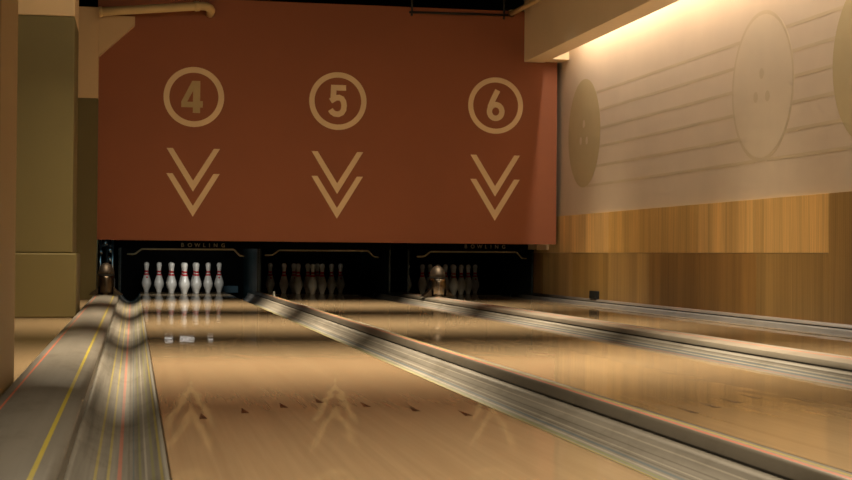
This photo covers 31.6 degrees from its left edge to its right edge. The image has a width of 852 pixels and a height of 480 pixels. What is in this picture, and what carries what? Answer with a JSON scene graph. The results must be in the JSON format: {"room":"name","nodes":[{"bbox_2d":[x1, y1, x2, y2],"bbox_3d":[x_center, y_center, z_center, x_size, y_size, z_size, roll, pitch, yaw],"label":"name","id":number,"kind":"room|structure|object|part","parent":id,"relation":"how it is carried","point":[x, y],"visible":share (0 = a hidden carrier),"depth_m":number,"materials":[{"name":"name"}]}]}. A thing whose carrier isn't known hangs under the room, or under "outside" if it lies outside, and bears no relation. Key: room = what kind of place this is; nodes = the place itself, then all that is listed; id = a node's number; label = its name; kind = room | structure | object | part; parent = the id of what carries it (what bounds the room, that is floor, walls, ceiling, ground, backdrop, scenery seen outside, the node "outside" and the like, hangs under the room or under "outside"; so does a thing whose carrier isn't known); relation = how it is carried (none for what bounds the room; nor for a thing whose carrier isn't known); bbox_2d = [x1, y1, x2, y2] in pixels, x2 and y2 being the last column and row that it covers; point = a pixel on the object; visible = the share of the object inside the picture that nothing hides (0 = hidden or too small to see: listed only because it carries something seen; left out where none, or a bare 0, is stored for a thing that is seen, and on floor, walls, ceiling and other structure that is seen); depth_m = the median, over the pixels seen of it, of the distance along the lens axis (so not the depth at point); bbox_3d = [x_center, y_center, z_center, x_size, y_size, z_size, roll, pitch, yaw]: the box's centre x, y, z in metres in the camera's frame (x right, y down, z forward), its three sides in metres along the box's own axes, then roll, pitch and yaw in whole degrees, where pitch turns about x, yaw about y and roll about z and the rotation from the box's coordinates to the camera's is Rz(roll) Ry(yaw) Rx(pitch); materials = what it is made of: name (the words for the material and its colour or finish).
{"room":"games hall","nodes":[
{"label":"games hall","id":0,"kind":"room"},
{"bbox_2d":[14,299,89,380],"bbox_3d":[-3.907,0.611,7.996,3.796,0.130,16.600,1,-1,-11],"label":"floor","id":1,"kind":"structure","parent":0,"point":[32,336],"depth_m":8.88,"materials":[{"name":"beige wood"}]},
{"bbox_2d":[0,0,17,396],"bbox_3d":[-1.754,-1.340,4.996,0.735,3.750,0.696,1,-1,-11],"label":"pillar","id":2,"kind":"structure","parent":1,"relation":"on","point":[8,8],"depth_m":5.03,"materials":[{"name":"beige paint"}]},
{"bbox_2d":[15,0,79,317],"bbox_3d":[-3.139,-1.285,11.737,0.862,3.750,0.840,1,-1,-11],"label":"pillar","id":3,"kind":"structure","parent":1,"relation":"on","point":[47,262],"depth_m":11.38,"materials":[{"name":"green paint"}]},
{"bbox_2d":[76,6,98,298],"bbox_3d":[-3.937,-0.923,16.143,0.815,3.100,0.580,1,-1,-11],"label":"wall","id":4,"kind":"structure","parent":1,"relation":"on","point":[88,51],"depth_m":15.92,"materials":[{"name":"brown paint"}]},
{"bbox_2d":[79,5,118,289],"bbox_3d":[-3.384,-1.136,20.083,9.400,3.885,0.100,1,-1,-11],"label":"wall","id":5,"kind":"structure","parent":0,"point":[116,242],"depth_m":19.88,"materials":[{"name":"black paint"}]},
{"bbox_2d":[79,0,523,11],"bbox_3d":[-1.122,-3.224,8.570,9.400,0.100,23.600,1,-1,-11],"label":"ceiling","id":6,"kind":"structure","parent":0,"point":[497,5],"depth_m":19.42,"materials":[{"name":"black paint"}]},
{"bbox_2d":[409,0,508,19],"bbox_3d":[0.371,-2.779,16.763,1.130,0.600,0.028,1,-1,-11],"label":"rail","id":7,"kind":"object","parent":6,"relation":"hanging from","point":[411,11],"visible":1,"depth_m":16.75,"materials":[{"name":"metal"}]},
{"bbox_2d":[97,0,556,243],"bbox_3d":[-1.028,-1.290,16.621,5.100,2.628,0.100,1,-1,-11],"label":"panel","id":8,"kind":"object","parent":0,"point":[417,136],"depth_m":16.55,"materials":[{"name":"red paint"}]},
{"bbox_2d":[99,15,134,56],"bbox_3d":[-3.303,-2.171,16.073,0.374,0.435,0.120,1,-1,-11],"label":"gusset","id":9,"kind":"object","parent":8,"relation":"attached to","point":[112,29],"visible":1,"depth_m":16.00,"materials":[{"name":"beige paint"}]},
{"bbox_2d":[99,1,214,17],"bbox_3d":[-2.864,-2.441,16.041,1.221,0.210,0.356,1,-1,-11],"label":"pipe","id":10,"kind":"object","parent":8,"relation":"attached to","point":[196,5],"visible":1,"depth_m":15.89,"materials":[{"name":"beige metal"}]},
{"bbox_2d":[163,67,223,126],"bbox_3d":[-2.513,-1.549,16.282,0.650,0.650,0.003,1,-1,-11],"label":"number sign","id":11,"kind":"object","parent":8,"relation":"attached to","point":[194,87],"visible":1,"depth_m":16.28,"materials":[{"name":"beige paint"}]},
{"bbox_2d":[167,148,219,215],"bbox_3d":[-2.521,-0.622,16.273,0.572,0.739,0.002,1,-1,-11],"label":"arrow sign","id":12,"kind":"object","parent":8,"relation":"attached to","point":[192,183],"visible":1,"depth_m":16.27,"materials":[{"name":"beige paint"}]},
{"bbox_2d":[312,151,362,217],"bbox_3d":[-0.979,-0.605,16.573,0.572,0.739,0.002,1,-1,-11],"label":"arrow sign","id":13,"kind":"object","parent":8,"relation":"attached to","point":[336,210],"visible":1,"depth_m":16.57,"materials":[{"name":"beige paint"}]},
{"bbox_2d":[309,72,366,129],"bbox_3d":[-0.971,-1.532,16.581,0.637,0.637,0.003,1,-1,-11],"label":"number sign","id":14,"kind":"object","parent":8,"relation":"attached to","point":[334,88],"visible":1,"depth_m":16.58,"materials":[{"name":"beige paint"}]},
{"bbox_2d":[471,155,518,219],"bbox_3d":[0.777,-0.586,16.914,0.572,0.739,0.002,1,-1,-11],"label":"arrow sign","id":15,"kind":"object","parent":8,"relation":"attached to","point":[494,188],"visible":1,"depth_m":16.91,"materials":[{"name":"beige paint"}]},
{"bbox_2d":[468,77,522,133],"bbox_3d":[0.785,-1.513,16.923,0.634,0.634,0.003,1,-1,-11],"label":"number sign","id":16,"kind":"object","parent":8,"relation":"attached to","point":[492,104],"visible":1,"depth_m":16.92,"materials":[{"name":"beige paint"}]},
{"bbox_2d":[509,0,540,15],"bbox_3d":[1.859,-2.709,12.564,0.158,0.323,9.013,1,-1,-11],"label":"pipe","id":17,"kind":"object","parent":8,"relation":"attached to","point":[532,2],"visible":1,"depth_m":16.48,"materials":[{"name":"beige paint"}]},
{"bbox_2d":[524,0,851,324],"bbox_3d":[3.301,-1.195,8.293,0.138,3.885,21.400,1,-1,-11],"label":"wall","id":18,"kind":"structure","parent":0,"point":[764,238],"depth_m":12.83,"materials":[{"name":"beige paint"}]},
{"bbox_3d":[1.305,0.424,18.155,0.018,0.536,0.847,1,-1,-11],"label":"wood panel","id":19,"kind":"part","parent":18,"relation":"part of","materials":[{"name":"brown wood"}]},
{"bbox_2d":[528,244,548,249],"bbox_3d":[1.319,0.052,17.677,0.140,0.125,0.400,1,-1,-11],"label":"trim","id":20,"kind":"structure","parent":18,"relation":"attached to","point":[530,246],"depth_m":17.49,"materials":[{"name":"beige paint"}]},
{"bbox_3d":[1.508,-0.062,17.140,0.018,0.414,1.227,1,-1,-11],"label":"wood panel","id":21,"kind":"part","parent":18,"relation":"part of","materials":[{"name":"brown wood"}]},
{"bbox_3d":[1.503,0.415,17.135,0.018,0.536,1.227,1,-1,-11],"label":"wood panel","id":22,"kind":"part","parent":18,"relation":"part of","materials":[{"name":"brown wood"}]},
{"bbox_3d":[1.741,0.405,15.913,0.018,0.536,1.257,1,-1,-11],"label":"wood panel","id":23,"kind":"part","parent":18,"relation":"part of","materials":[{"name":"brown wood"}]},
{"bbox_3d":[1.745,-0.073,15.918,0.018,0.414,1.257,1,-1,-11],"label":"wood panel","id":24,"kind":"part","parent":18,"relation":"part of","materials":[{"name":"brown wood"}]},
{"bbox_2d":[589,291,598,298],"bbox_3d":[1.754,0.573,15.685,0.038,0.084,0.230,1,-1,-11],"label":"junction box","id":25,"kind":"object","parent":18,"relation":"attached to","point":[592,294],"visible":1,"depth_m":15.63,"materials":[{"name":"paint"}]},
{"bbox_2d":[524,0,678,62],"bbox_3d":[2.858,-2.603,9.211,0.447,1.058,15.948,1,-1,-11],"label":"beam","id":26,"kind":"structure","parent":18,"relation":"attached to","point":[553,28],"depth_m":15.27,"materials":[{"name":"paint"}]},
{"bbox_3d":[1.980,0.395,14.686,0.018,0.536,1.237,1,-1,-11],"label":"wood panel","id":27,"kind":"part","parent":18,"relation":"part of","materials":[{"name":"brown wood"}]},
{"bbox_3d":[1.984,-0.083,14.691,0.018,0.414,1.237,1,-1,-11],"label":"wood panel","id":28,"kind":"part","parent":18,"relation":"part of","materials":[{"name":"brown wood"}]},
{"bbox_3d":[2.220,-0.093,13.478,0.018,0.414,1.227,1,-1,-11],"label":"wood panel","id":29,"kind":"part","parent":18,"relation":"part of","materials":[{"name":"brown wood"}]},
{"bbox_3d":[2.216,0.385,13.473,0.018,0.536,1.227,1,-1,-11],"label":"wood panel","id":30,"kind":"part","parent":18,"relation":"part of","materials":[{"name":"brown wood"}]},
{"bbox_2d":[568,0,851,186],"bbox_3d":[2.322,-1.176,13.059,0.001,1.174,7.640,1,-1,-11],"label":"wall mural","id":31,"kind":"object","parent":18,"relation":"attached to","point":[762,91],"visible":1,"depth_m":11.74,"materials":[{"name":"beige paint"}]},
{"bbox_3d":[2.451,0.375,12.266,0.018,0.536,1.227,1,-1,-11],"label":"wood panel","id":32,"kind":"part","parent":18,"relation":"part of","materials":[{"name":"brown wood"}]},
{"bbox_3d":[2.455,-0.103,12.271,0.018,0.414,1.227,1,-1,-11],"label":"wood panel","id":33,"kind":"part","parent":18,"relation":"part of","materials":[{"name":"brown wood"}]},
{"bbox_3d":[2.691,-0.113,11.059,0.018,0.414,1.237,1,-1,-11],"label":"wood panel","id":34,"kind":"part","parent":18,"relation":"part of","materials":[{"name":"brown wood"}]},
{"bbox_3d":[2.687,0.365,11.054,0.018,0.536,1.237,1,-1,-11],"label":"wood panel","id":35,"kind":"part","parent":18,"relation":"part of","materials":[{"name":"brown wood"}]},
{"bbox_3d":[2.925,0.146,9.841,0.018,0.953,1.233,1,-1,-11],"label":"wood panel","id":36,"kind":"part","parent":18,"relation":"part of","materials":[{"name":"brown wood"}]},
{"bbox_3d":[-1.158,0.793,8.530,9.400,0.165,23.600,1,-1,-11],"label":"floor","id":37,"kind":"structure","parent":0,"visible":0},
{"bbox_2d":[0,295,119,479],"bbox_3d":[-1.935,0.599,8.482,0.256,0.198,16.800,1,-1,-11],"label":"divider","id":38,"kind":"object","parent":37,"relation":"on","point":[42,411],"visible":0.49,"depth_m":4.46,"materials":[{"name":"plastic"}]},
{"bbox_2d":[89,263,122,294],"bbox_3d":[-3.251,0.394,15.278,0.333,0.325,0.300,1,-1,-11],"label":"hood","id":39,"kind":"object","parent":38,"relation":"on","point":[106,276],"visible":1,"depth_m":15.18,"materials":[{"name":"brown metal"}]},
{"bbox_2d":[99,240,113,268],"bbox_3d":[-3.597,0.368,16.906,0.169,0.780,0.076,1,-1,-11],"label":"frame","id":40,"kind":"object","parent":37,"relation":"on","point":[106,245],"visible":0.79,"depth_m":16.91,"materials":[{"name":"metal"}]},
{"bbox_2d":[63,293,169,479],"bbox_3d":[-1.827,0.637,9.197,0.244,0.138,18.163,1,-1,-11],"label":"gutter","id":41,"kind":"object","parent":37,"relation":"on","point":[120,435],"visible":0.97,"depth_m":4.88,"materials":[{"name":"plastic"}]},
{"bbox_2d":[118,240,258,300],"bbox_3d":[-2.961,0.125,18.531,1.600,1.330,2.589,1,-1,-11],"label":"pin deck opening","id":42,"kind":"object","parent":37,"relation":"on","point":[239,260],"visible":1,"depth_m":19.46,"materials":[{"name":"black paint"}]},
{"bbox_3d":[-3.745,0.387,18.411,0.020,0.790,2.520,1,-1,-11],"label":"panel","id":43,"kind":"part","parent":42,"relation":"part of","materials":[{"name":"black metal"}]},
{"bbox_3d":[-2.752,0.141,17.262,1.336,0.093,0.018,1,-1,-11],"label":"guard rail","id":44,"kind":"part","parent":42,"relation":"part of","materials":[{"name":"gold metal"}]},
{"bbox_3d":[-2.194,0.403,18.713,0.020,0.790,2.520,1,-1,-11],"label":"panel","id":45,"kind":"part","parent":42,"relation":"part of","materials":[{"name":"black metal"}]},
{"bbox_2d":[259,241,390,297],"bbox_3d":[-1.412,0.142,18.832,1.550,1.330,2.589,1,-1,-11],"label":"pin deck opening","id":46,"kind":"object","parent":37,"relation":"on","point":[366,271],"visible":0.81,"depth_m":19.76,"materials":[{"name":"black paint"}]},
{"bbox_3d":[-2.172,0.404,18.717,0.020,0.790,2.520,1,-1,-11],"label":"panel","id":47,"kind":"part","parent":46,"relation":"part of","materials":[{"name":"black metal"}]},
{"bbox_2d":[261,249,360,294],"bbox_3d":[-1.615,0.150,19.877,1.510,1.330,0.040,1,-1,-11],"label":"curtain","id":48,"kind":"object","parent":46,"relation":"hanging from","point":[351,260],"depth_m":19.88,"materials":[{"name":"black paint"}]},
{"bbox_3d":[-1.213,0.158,17.561,1.336,0.093,0.018,1,-1,-11],"label":"guard rail","id":49,"kind":"part","parent":46,"relation":"part of","materials":[{"name":"gold metal"}]},
{"bbox_3d":[-0.670,0.420,19.009,0.020,0.790,2.520,1,-1,-11],"label":"panel","id":50,"kind":"part","parent":46,"relation":"part of","materials":[{"name":"black"}]},
{"bbox_2d":[140,292,655,479],"bbox_3d":[-1.289,0.652,9.855,1.077,0.131,19.250,1,-1,-11],"label":"lane","id":51,"kind":"object","parent":37,"relation":"on","point":[245,390],"visible":0.91,"depth_m":4.68,"materials":[{"name":"brown wood"}]},
{"bbox_2d":[142,262,150,291],"bbox_3d":[-3.549,0.470,19.088,0.121,0.381,0.121,1,-1,-20],"label":"pin","id":52,"kind":"object","parent":51,"relation":"on","point":[146,282],"visible":0.99,"depth_m":19.06,"materials":[{"name":"white plastic"}]},
{"bbox_2d":[154,262,163,292],"bbox_3d":[-3.349,0.469,18.858,0.121,0.381,0.121,1,-1,-22],"label":"pin","id":53,"kind":"object","parent":51,"relation":"on","point":[158,283],"visible":1,"depth_m":18.83,"materials":[{"name":"white plastic"}]},
{"bbox_2d":[166,262,170,291],"bbox_3d":[-3.250,0.473,19.146,0.121,0.381,0.121,1,-1,-25],"label":"pin","id":54,"kind":"object","parent":51,"relation":"on","point":[169,262],"visible":0.3,"depth_m":19.12,"materials":[{"name":"white plastic"}]},
{"bbox_2d":[167,262,176,292],"bbox_3d":[-3.149,0.469,18.628,0.121,0.381,0.121,1,-1,-25],"label":"pin","id":55,"kind":"object","parent":51,"relation":"on","point":[171,283],"visible":1,"depth_m":18.60,"materials":[{"name":"white plastic"}]},
{"bbox_2d":[179,262,184,292],"bbox_3d":[-3.050,0.472,18.916,0.121,0.381,0.121,1,-1,0],"label":"pin","id":56,"kind":"object","parent":51,"relation":"on","point":[183,262],"visible":0.35,"depth_m":18.89,"materials":[{"name":"white plastic"}]},
{"bbox_2d":[180,263,189,293],"bbox_3d":[-2.949,0.468,18.398,0.121,0.381,0.121,1,-1,-11],"label":"pin","id":57,"kind":"object","parent":51,"relation":"on","point":[184,284],"visible":1,"depth_m":18.37,"materials":[{"name":"white plastic"}]},
{"bbox_2d":[190,262,195,291],"bbox_3d":[-2.950,0.476,19.205,0.121,0.381,0.121,1,-1,-2],"label":"pin","id":58,"kind":"object","parent":51,"relation":"on","point":[194,262],"visible":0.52,"depth_m":19.18,"materials":[{"name":"white plastic"}]},
{"bbox_2d":[192,263,201,292],"bbox_3d":[-2.850,0.472,18.686,0.121,0.381,0.121,1,-1,-2],"label":"pin","id":59,"kind":"object","parent":51,"relation":"on","point":[196,283],"visible":1,"depth_m":18.66,"materials":[{"name":"white plastic"}]},
{"bbox_2d":[203,263,212,292],"bbox_3d":[-2.751,0.476,18.975,0.121,0.381,0.121,1,-1,-5],"label":"pin","id":60,"kind":"object","parent":51,"relation":"on","point":[207,283],"visible":1,"depth_m":18.94,"materials":[{"name":"white plastic"}]},
{"bbox_2d":[214,263,223,291],"bbox_3d":[-2.651,0.479,19.263,0.121,0.381,0.121,1,-1,-8],"label":"pin","id":61,"kind":"object","parent":51,"relation":"on","point":[218,283],"visible":1,"depth_m":19.23,"materials":[{"name":"white plastic"}]},
{"bbox_2d":[390,243,533,296],"bbox_3d":[0.303,0.160,19.166,1.535,1.330,2.589,1,-1,-11],"label":"pin deck opening","id":62,"kind":"object","parent":37,"relation":"on","point":[503,269],"visible":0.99,"depth_m":19.00,"materials":[{"name":"black paint"}]},
{"bbox_3d":[-0.450,0.422,19.052,0.020,0.790,2.520,1,-1,-11],"label":"panel","id":63,"kind":"part","parent":62,"relation":"part of","materials":[{"name":"black"}]},
{"bbox_2d":[409,250,487,293],"bbox_3d":[0.100,0.169,20.210,1.495,1.330,0.040,1,-1,-11],"label":"curtain","id":64,"kind":"object","parent":62,"relation":"hanging from","point":[433,258],"depth_m":20.23,"materials":[{"name":"black paint"}]},
{"bbox_3d":[0.548,0.177,17.904,1.336,0.093,0.018,1,-1,-11],"label":"guard rail","id":65,"kind":"part","parent":62,"relation":"part of","materials":[{"name":"gold metal"}]},
{"bbox_3d":[1.038,0.439,19.341,0.020,0.790,2.520,1,-1,-11],"label":"panel","id":66,"kind":"part","parent":62,"relation":"part of","materials":[{"name":"black"}]},
{"bbox_2d":[230,292,783,479],"bbox_3d":[-0.544,0.641,9.447,0.244,0.158,18.163,1,-1,-11],"label":"gutter","id":67,"kind":"object","parent":37,"relation":"on","point":[657,457],"visible":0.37,"depth_m":4.88,"materials":[{"name":"plastic"}]},
{"bbox_2d":[255,292,851,479],"bbox_3d":[-0.311,0.623,8.996,0.055,0.190,17.190,1,-1,-11],"label":"divider","id":68,"kind":"object","parent":37,"relation":"on","point":[773,463],"visible":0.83,"depth_m":4.32,"materials":[{"name":"plastic"}]},
{"bbox_2d":[263,292,851,472],"bbox_3d":[0.249,0.669,10.154,1.077,0.131,19.250,1,-1,-11],"label":"lane","id":69,"kind":"object","parent":37,"relation":"on","point":[806,419],"visible":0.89,"depth_m":6.20,"materials":[{"name":"brown wood"}]},
{"bbox_2d":[265,263,274,292],"bbox_3d":[-2.010,0.486,19.387,0.121,0.381,0.121,1,-1,-20],"label":"pin","id":70,"kind":"object","parent":69,"relation":"on","point":[270,283],"visible":1,"depth_m":19.36,"materials":[{"name":"white plastic"}]},
{"bbox_2d":[279,263,288,292],"bbox_3d":[-1.810,0.486,19.157,0.121,0.381,0.121,1,-1,-22],"label":"pin","id":71,"kind":"object","parent":69,"relation":"on","point":[283,284],"visible":0.99,"depth_m":19.13,"materials":[{"name":"white plastic"}]},
{"bbox_2d":[289,263,295,292],"bbox_3d":[-1.711,0.490,19.446,0.121,0.381,0.121,1,-1,-25],"label":"pin","id":72,"kind":"object","parent":69,"relation":"on","point":[293,265],"visible":0.87,"depth_m":19.42,"materials":[{"name":"white plastic"}]},
{"bbox_2d":[293,263,302,293],"bbox_3d":[-1.610,0.485,18.927,0.121,0.381,0.121,1,-1,-25],"label":"pin","id":73,"kind":"object","parent":69,"relation":"on","point":[297,284],"visible":1,"depth_m":18.90,"materials":[{"name":"white plastic"}]},
{"bbox_2d":[303,263,309,292],"bbox_3d":[-1.511,0.489,19.216,0.121,0.381,0.121,1,-1,0],"label":"pin","id":74,"kind":"object","parent":69,"relation":"on","point":[307,276],"visible":0.87,"depth_m":19.19,"materials":[{"name":"white plastic"}]},
{"bbox_2d":[308,264,316,293],"bbox_3d":[-1.410,0.485,18.698,0.121,0.381,0.121,1,-1,-11],"label":"pin","id":75,"kind":"object","parent":69,"relation":"on","point":[312,284],"visible":1,"depth_m":18.67,"materials":[{"name":"white plastic"}]},
{"bbox_2d":[315,263,319,292],"bbox_3d":[-1.412,0.493,19.504,0.121,0.381,0.121,1,-1,-2],"label":"pin","id":76,"kind":"object","parent":69,"relation":"on","point":[317,266],"visible":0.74,"depth_m":19.48,"materials":[{"name":"white plastic"}]},
{"bbox_2d":[317,264,326,293],"bbox_3d":[-1.311,0.488,18.986,0.121,0.381,0.121,1,-1,-2],"label":"pin","id":77,"kind":"object","parent":69,"relation":"on","point":[322,284],"visible":1,"depth_m":18.96,"materials":[{"name":"white plastic"}]},
{"bbox_2d":[327,264,335,292],"bbox_3d":[-1.212,0.492,19.274,0.121,0.381,0.121,1,-1,-5],"label":"pin","id":78,"kind":"object","parent":69,"relation":"on","point":[331,283],"visible":0.99,"depth_m":19.24,"materials":[{"name":"white plastic"}]},
{"bbox_2d":[336,263,344,292],"bbox_3d":[-1.113,0.496,19.562,0.121,0.381,0.121,1,-1,-8],"label":"pin","id":79,"kind":"object","parent":69,"relation":"on","point":[340,283],"visible":0.99,"depth_m":19.53,"materials":[{"name":"white plastic"}]},
{"bbox_2d":[269,294,851,474],"bbox_3d":[-0.272,0.654,9.499,0.210,0.138,18.163,1,-1,-11],"label":"gutter","id":80,"kind":"object","parent":37,"relation":"on","point":[269,294],"visible":0.05,"depth_m":4.88,"materials":[{"name":"plastic"}]},
{"bbox_2d":[357,292,851,387],"bbox_3d":[0.992,0.654,9.745,0.239,0.165,18.163,1,-1,-11],"label":"gutter","id":81,"kind":"object","parent":37,"relation":"on","point":[842,378],"visible":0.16,"depth_m":8.34,"materials":[{"name":"plastic"}]},
{"bbox_2d":[388,292,851,371],"bbox_3d":[1.322,0.637,9.314,0.260,0.196,17.190,1,-1,-11],"label":"divider","id":82,"kind":"object","parent":37,"relation":"on","point":[834,361],"visible":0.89,"depth_m":8.48,"materials":[{"name":"plastic"}]},
{"bbox_2d":[420,266,453,296],"bbox_3d":[0.118,0.430,15.668,0.333,0.325,0.300,1,-1,-11],"label":"hood","id":83,"kind":"object","parent":82,"relation":"on","point":[437,279],"visible":1,"depth_m":15.57,"materials":[{"name":"silver metal"}]},
{"bbox_2d":[416,293,851,356],"bbox_3d":[2.011,0.688,10.497,1.077,0.131,19.250,1,-1,-11],"label":"lane","id":84,"kind":"object","parent":37,"relation":"on","point":[818,342],"visible":0.36,"depth_m":11.08,"materials":[{"name":"brown wood"}]},
{"bbox_2d":[418,264,426,293],"bbox_3d":[-0.048,0.505,19.500,0.121,0.381,0.121,1,-1,-22],"label":"pin","id":85,"kind":"object","parent":84,"relation":"on","point":[422,284],"visible":0.99,"depth_m":19.47,"materials":[{"name":"white plastic"}]},
{"bbox_2d":[426,264,431,289],"bbox_3d":[0.051,0.509,19.788,0.121,0.381,0.121,1,-1,-25],"label":"pin","id":86,"kind":"object","parent":84,"relation":"on","point":[429,265],"visible":0.5,"depth_m":19.76,"materials":[{"name":"white plastic"}]},
{"bbox_2d":[443,264,448,289],"bbox_3d":[0.251,0.508,19.558,0.121,0.381,0.121,1,-1,0],"label":"pin","id":87,"kind":"object","parent":84,"relation":"on","point":[445,267],"visible":0.53,"depth_m":19.53,"materials":[{"name":"white plastic"}]},
{"bbox_2d":[449,265,457,294],"bbox_3d":[0.352,0.504,19.040,0.121,0.381,0.121,1,-1,-11],"label":"pin","id":88,"kind":"object","parent":84,"relation":"on","point":[453,285],"visible":0.99,"depth_m":19.01,"materials":[{"name":"white plastic"}]},
{"bbox_2d":[457,265,465,293],"bbox_3d":[0.451,0.508,19.328,0.121,0.381,0.121,1,-1,-2],"label":"pin","id":89,"kind":"object","parent":84,"relation":"on","point":[461,283],"visible":0.98,"depth_m":19.30,"materials":[{"name":"white plastic"}]},
{"bbox_2d":[465,265,472,293],"bbox_3d":[0.550,0.511,19.617,0.121,0.381,0.121,1,-1,-5],"label":"pin","id":90,"kind":"object","parent":84,"relation":"on","point":[468,281],"visible":0.98,"depth_m":19.59,"materials":[{"name":"white plastic"}]},
{"bbox_2d":[472,265,479,292],"bbox_3d":[0.649,0.515,19.905,0.121,0.381,0.121,1,-1,-8],"label":"pin","id":91,"kind":"object","parent":84,"relation":"on","point":[475,281],"visible":0.95,"depth_m":19.88,"materials":[{"name":"white plastic"}]},
{"bbox_2d":[510,293,851,336],"bbox_3d":[2.731,0.673,10.084,0.190,0.165,18.163,1,-1,-11],"label":"gutter","id":92,"kind":"object","parent":37,"relation":"on","point":[781,325],"visible":0.2,"depth_m":12.49,"materials":[{"name":"plastic"}]},
{"bbox_2d":[532,293,851,329],"bbox_3d":[2.929,0.659,9.627,0.042,0.188,17.190,1,-1,-11],"label":"divider","id":93,"kind":"object","parent":37,"relation":"on","point":[757,317],"visible":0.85,"depth_m":12.40,"materials":[{"name":"plastic"}]}
]}

